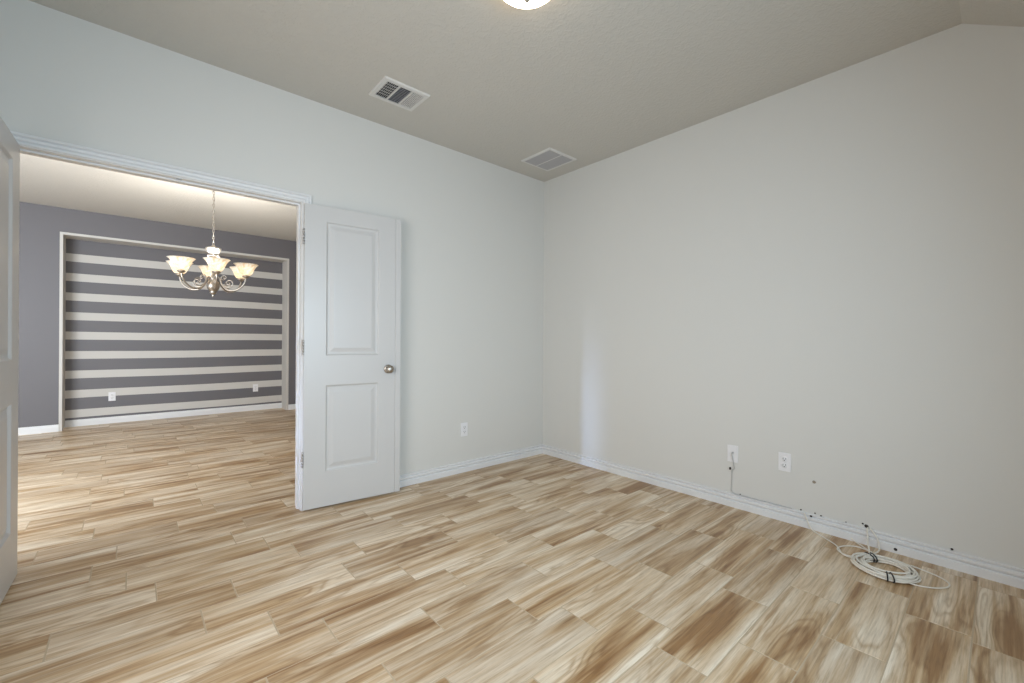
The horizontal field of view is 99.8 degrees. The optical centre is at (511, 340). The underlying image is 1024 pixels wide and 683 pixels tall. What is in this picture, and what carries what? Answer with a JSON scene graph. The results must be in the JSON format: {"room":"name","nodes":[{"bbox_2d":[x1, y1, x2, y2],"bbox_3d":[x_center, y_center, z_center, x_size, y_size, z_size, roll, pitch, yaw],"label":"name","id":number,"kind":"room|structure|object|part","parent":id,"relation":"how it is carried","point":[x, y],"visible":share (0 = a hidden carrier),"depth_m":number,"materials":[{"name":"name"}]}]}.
{"room":"empty room","nodes":[
{"label":"empty room","id":0,"kind":"room"},
{"bbox_2d":[18,202,296,427],"bbox_3d":[-5.036,-0.351,5.797,6.090,2.900,0.410,0,0,-41],"label":"wall","id":1,"kind":"structure","parent":0,"point":[133,331],"depth_m":5.86,"materials":[{"name":"grey paint"}]},
{"bbox_2d":[18,424,58,434],"bbox_3d":[-6.315,1.049,4.397,2.334,0.084,0.014,0,0,-41],"label":"baseboard","id":2,"kind":"structure","parent":1,"relation":"attached to","point":[48,428],"depth_m":5.06,"materials":[{"name":"white paint"}]},
{"bbox_2d":[108,392,115,400],"bbox_3d":[-5.284,0.745,5.692,0.070,0.115,0.009,0,0,-41],"label":"electrical outlet","id":3,"kind":"object","parent":1,"relation":"attached to","point":[111,395],"visible":1,"depth_m":5.69,"materials":[{"name":"white plastic"}]},
{"bbox_2d":[65,403,281,426],"bbox_3d":[-4.684,1.059,6.218,2.464,0.084,0.014,0,0,-41],"label":"baseboard","id":4,"kind":"structure","parent":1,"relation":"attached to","point":[117,419],"depth_m":6.06,"materials":[{"name":"white paint"}]},
{"bbox_2d":[59,232,288,430],"bbox_3d":[-4.583,-0.098,6.112,2.520,2.398,0.295,0,0,-41],"label":"trim","id":5,"kind":"structure","parent":1,"relation":"attached to","point":[63,235],"depth_m":5.73,"materials":[{"name":"grey paint"}]},
{"bbox_2d":[253,384,257,391],"bbox_3d":[-4.040,0.753,6.786,0.070,0.115,0.009,0,0,-41],"label":"electrical outlet","id":6,"kind":"object","parent":1,"relation":"attached to","point":[255,386],"visible":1,"depth_m":6.78,"materials":[{"name":"white plastic"}]},
{"bbox_2d":[288,404,295,409],"bbox_3d":[-3.082,1.069,7.240,1.236,0.084,0.014,0,0,-41],"label":"baseboard","id":7,"kind":"structure","parent":1,"relation":"attached to","point":[291,406],"depth_m":6.86,"materials":[{"name":"white paint"}]},
{"bbox_2d":[20,153,296,240],"bbox_3d":[-3.468,-1.642,4.023,6.190,0.120,4.355,0,0,-41],"label":"ceiling","id":8,"kind":"structure","parent":0,"point":[43,181],"depth_m":4.88,"materials":[{"name":"grey paint"}]},
{"bbox_2d":[166,191,257,296],"bbox_3d":[-2.909,-1.001,4.199,0.726,1.159,0.797,0,0,-41],"label":"chandelier","id":9,"kind":"object","parent":8,"relation":"hanging from","point":[179,265],"visible":0.96,"depth_m":4.16,"materials":[{"name":"white glass"}]},
{"bbox_3d":[-3.199,-0.694,4.149,0.206,0.113,0.206,0,0,26],"label":"lamp shade","id":10,"kind":"part","parent":9,"relation":"part of","materials":[{"name":"white glass"}]},
{"bbox_3d":[-3.011,-0.693,3.925,0.206,0.113,0.206,0,0,26],"label":"lamp shade","id":11,"kind":"part","parent":9,"relation":"part of","materials":[{"name":"white glass"}]},
{"bbox_3d":[-3.068,-0.550,4.172,0.282,0.140,0.014,0,0,-10],"label":"arm","id":12,"kind":"part","parent":9,"relation":"part of","materials":[{"name":"silver metal"}]},
{"bbox_3d":[-2.966,-0.549,4.051,0.014,0.140,0.282,0,0,20],"label":"arm","id":13,"kind":"part","parent":9,"relation":"part of","materials":[{"name":"silver metal"}]},
{"bbox_3d":[-3.099,-0.694,4.423,0.206,0.113,0.206,0,0,26],"label":"lamp shade","id":14,"kind":"part","parent":9,"relation":"part of","materials":[{"name":"white glass"}]},
{"bbox_3d":[-2.908,-1.250,4.199,0.017,0.663,0.017,0,0,4],"label":"chain","id":15,"kind":"part","parent":9,"relation":"part of","materials":[{"name":"silver metal"}]},
{"bbox_3d":[-2.811,-0.548,4.078,0.014,0.140,0.282,0,0,-40],"label":"arm","id":16,"kind":"part","parent":9,"relation":"part of","materials":[{"name":"silver metal"}]},
{"bbox_3d":[-2.724,-0.691,3.976,0.206,0.113,0.206,0,0,-19],"label":"lamp shade","id":17,"kind":"part","parent":9,"relation":"part of","materials":[{"name":"white glass"}]},
{"bbox_3d":[-2.858,-0.548,4.348,0.014,0.140,0.282,0,0,20],"label":"arm","id":18,"kind":"part","parent":9,"relation":"part of","materials":[{"name":"silver metal"}]},
{"bbox_3d":[-2.756,-0.548,4.227,0.282,0.140,0.014,0,0,-10],"label":"arm","id":19,"kind":"part","parent":9,"relation":"part of","materials":[{"name":"silver metal"}]},
{"bbox_3d":[-2.812,-0.692,4.474,0.206,0.113,0.206,0,0,-19],"label":"lamp shade","id":20,"kind":"part","parent":9,"relation":"part of","materials":[{"name":"white glass"}]},
{"bbox_3d":[-2.624,-0.691,4.250,0.206,0.113,0.206,0,0,26],"label":"lamp shade","id":21,"kind":"part","parent":9,"relation":"part of","materials":[{"name":"white glass"}]},
{"bbox_2d":[0,0,543,474],"bbox_3d":[-2.011,-0.333,2.357,6.290,2.900,0.120,0,0,-41],"label":"wall","id":22,"kind":"structure","parent":0,"point":[472,228],"depth_m":3.24,"materials":[{"name":"white paint"}]},
{"bbox_2d":[0,117,19,603],"bbox_3d":[-2.127,0.094,1.768,0.045,2.002,0.639,0,0,-40],"label":"door","id":23,"kind":"structure","parent":22,"relation":"in","point":[9,147],"depth_m":1.90,"materials":[{"name":"grey paint"}]},
{"bbox_2d":[10,131,311,510],"bbox_3d":[-1.904,0.077,2.455,1.388,2.082,0.156,0,0,-41],"label":"trim","id":24,"kind":"structure","parent":22,"relation":"attached to","point":[32,145],"depth_m":2.52,"materials":[{"name":"white paint"}]},
{"bbox_2d":[301,203,400,510],"bbox_3d":[-1.104,0.110,3.001,0.661,2.002,0.152,0,0,-36],"label":"door","id":25,"kind":"structure","parent":22,"relation":"in","point":[351,341],"depth_m":2.97,"materials":[{"name":"grey paint"}]},
{"bbox_3d":[-0.882,0.209,3.104,0.057,0.057,0.058,0,0,-36],"label":"knob","id":26,"kind":"part","parent":25,"relation":"part of","materials":[{"name":"silver metal"}]},
{"bbox_2d":[461,422,467,436],"bbox_3d":[-0.408,0.765,3.687,0.070,0.115,0.009,0,0,-41],"label":"electrical outlet","id":27,"kind":"object","parent":22,"relation":"attached to","point":[464,426],"visible":1,"depth_m":3.69,"materials":[{"name":"white plastic"}]},
{"bbox_2d":[400,444,542,487],"bbox_3d":[-0.522,1.083,3.584,2.189,0.088,0.016,0,0,-41],"label":"baseboard","id":28,"kind":"structure","parent":22,"relation":"attached to","point":[465,466],"depth_m":3.69,"materials":[{"name":"white paint"}]},
{"bbox_2d":[0,408,1023,682],"bbox_3d":[-2.326,1.175,2.691,7.420,0.120,8.895,0,0,-41],"label":"floor","id":29,"kind":"structure","parent":0,"point":[178,549],"depth_m":1.98,"materials":[{"name":"brown wood"}]},
{"bbox_2d":[804,512,950,588],"bbox_3d":[1.911,1.093,2.293,0.348,0.098,0.628,0,0,7],"label":"coiled cable","id":30,"kind":"object","parent":29,"relation":"on","point":[909,578],"visible":1,"depth_m":2.13,"materials":[{"name":"white plastic"}]},
{"bbox_2d":[29,0,1023,181],"bbox_3d":[0.147,-1.349,1.614,3.880,0.719,3.880,0,0,-41],"label":"ceiling","id":31,"kind":"structure","parent":0,"point":[589,82],"depth_m":2.36,"materials":[{"name":"grey paint"}]},
{"bbox_2d":[368,76,430,110],"bbox_3d":[-0.731,-1.589,2.795,0.312,0.011,0.256,0,0,-41],"label":"ceiling vent","id":32,"kind":"object","parent":31,"relation":"in","point":[389,90],"visible":1,"depth_m":2.78,"materials":[{"name":"white metal"}]},
{"bbox_2d":[504,0,548,8],"bbox_3d":[0.066,-1.528,1.871,0.290,0.122,0.290,0,0,-41],"label":"ceiling lamp","id":33,"kind":"object","parent":31,"relation":"attached to","point":[522,4],"visible":1,"depth_m":1.94,"materials":[{"name":"white glass"}]},
{"bbox_2d":[521,147,576,170],"bbox_3d":[0.323,-1.583,3.793,0.342,0.010,0.356,0,0,-41],"label":"ceiling vent","id":34,"kind":"object","parent":31,"relation":"in","point":[548,159],"visible":1,"depth_m":3.77,"materials":[{"name":"white metal"}]},
{"bbox_2d":[543,24,1023,568],"bbox_3d":[1.667,-0.310,2.876,0.120,2.900,3.960,0,0,-41],"label":"wall","id":35,"kind":"structure","parent":0,"point":[826,272],"depth_m":2.54,"materials":[{"name":"white paint"}]},
{"bbox_2d":[727,444,737,462],"bbox_3d":[1.507,0.777,2.946,0.018,0.115,0.070,0,0,-41],"label":"wall plate","id":36,"kind":"object","parent":35,"relation":"attached to","point":[732,449],"visible":1,"depth_m":2.95,"materials":[{"name":"white plastic"}]},
{"bbox_2d":[729,453,791,508],"bbox_3d":[1.612,0.909,2.817,0.028,0.282,0.374,0,0,-41],"label":"cable","id":37,"kind":"object","parent":36,"relation":"hanging from","point":[731,453],"visible":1,"depth_m":2.93,"materials":[{"name":"light grey plastic"}]},
{"bbox_2d":[542,444,1023,589],"bbox_3d":[1.568,1.095,2.876,0.016,0.088,3.840,0,0,-41],"label":"baseboard","id":38,"kind":"structure","parent":35,"relation":"attached to","point":[1009,575],"depth_m":2.55,"materials":[{"name":"white paint"}]},
{"bbox_2d":[778,452,790,471],"bbox_3d":[1.717,0.769,2.714,0.009,0.115,0.070,0,0,-41],"label":"electrical outlet","id":39,"kind":"object","parent":35,"relation":"attached to","point":[784,459],"visible":1,"depth_m":2.71,"materials":[{"name":"white plastic"}]}
]}

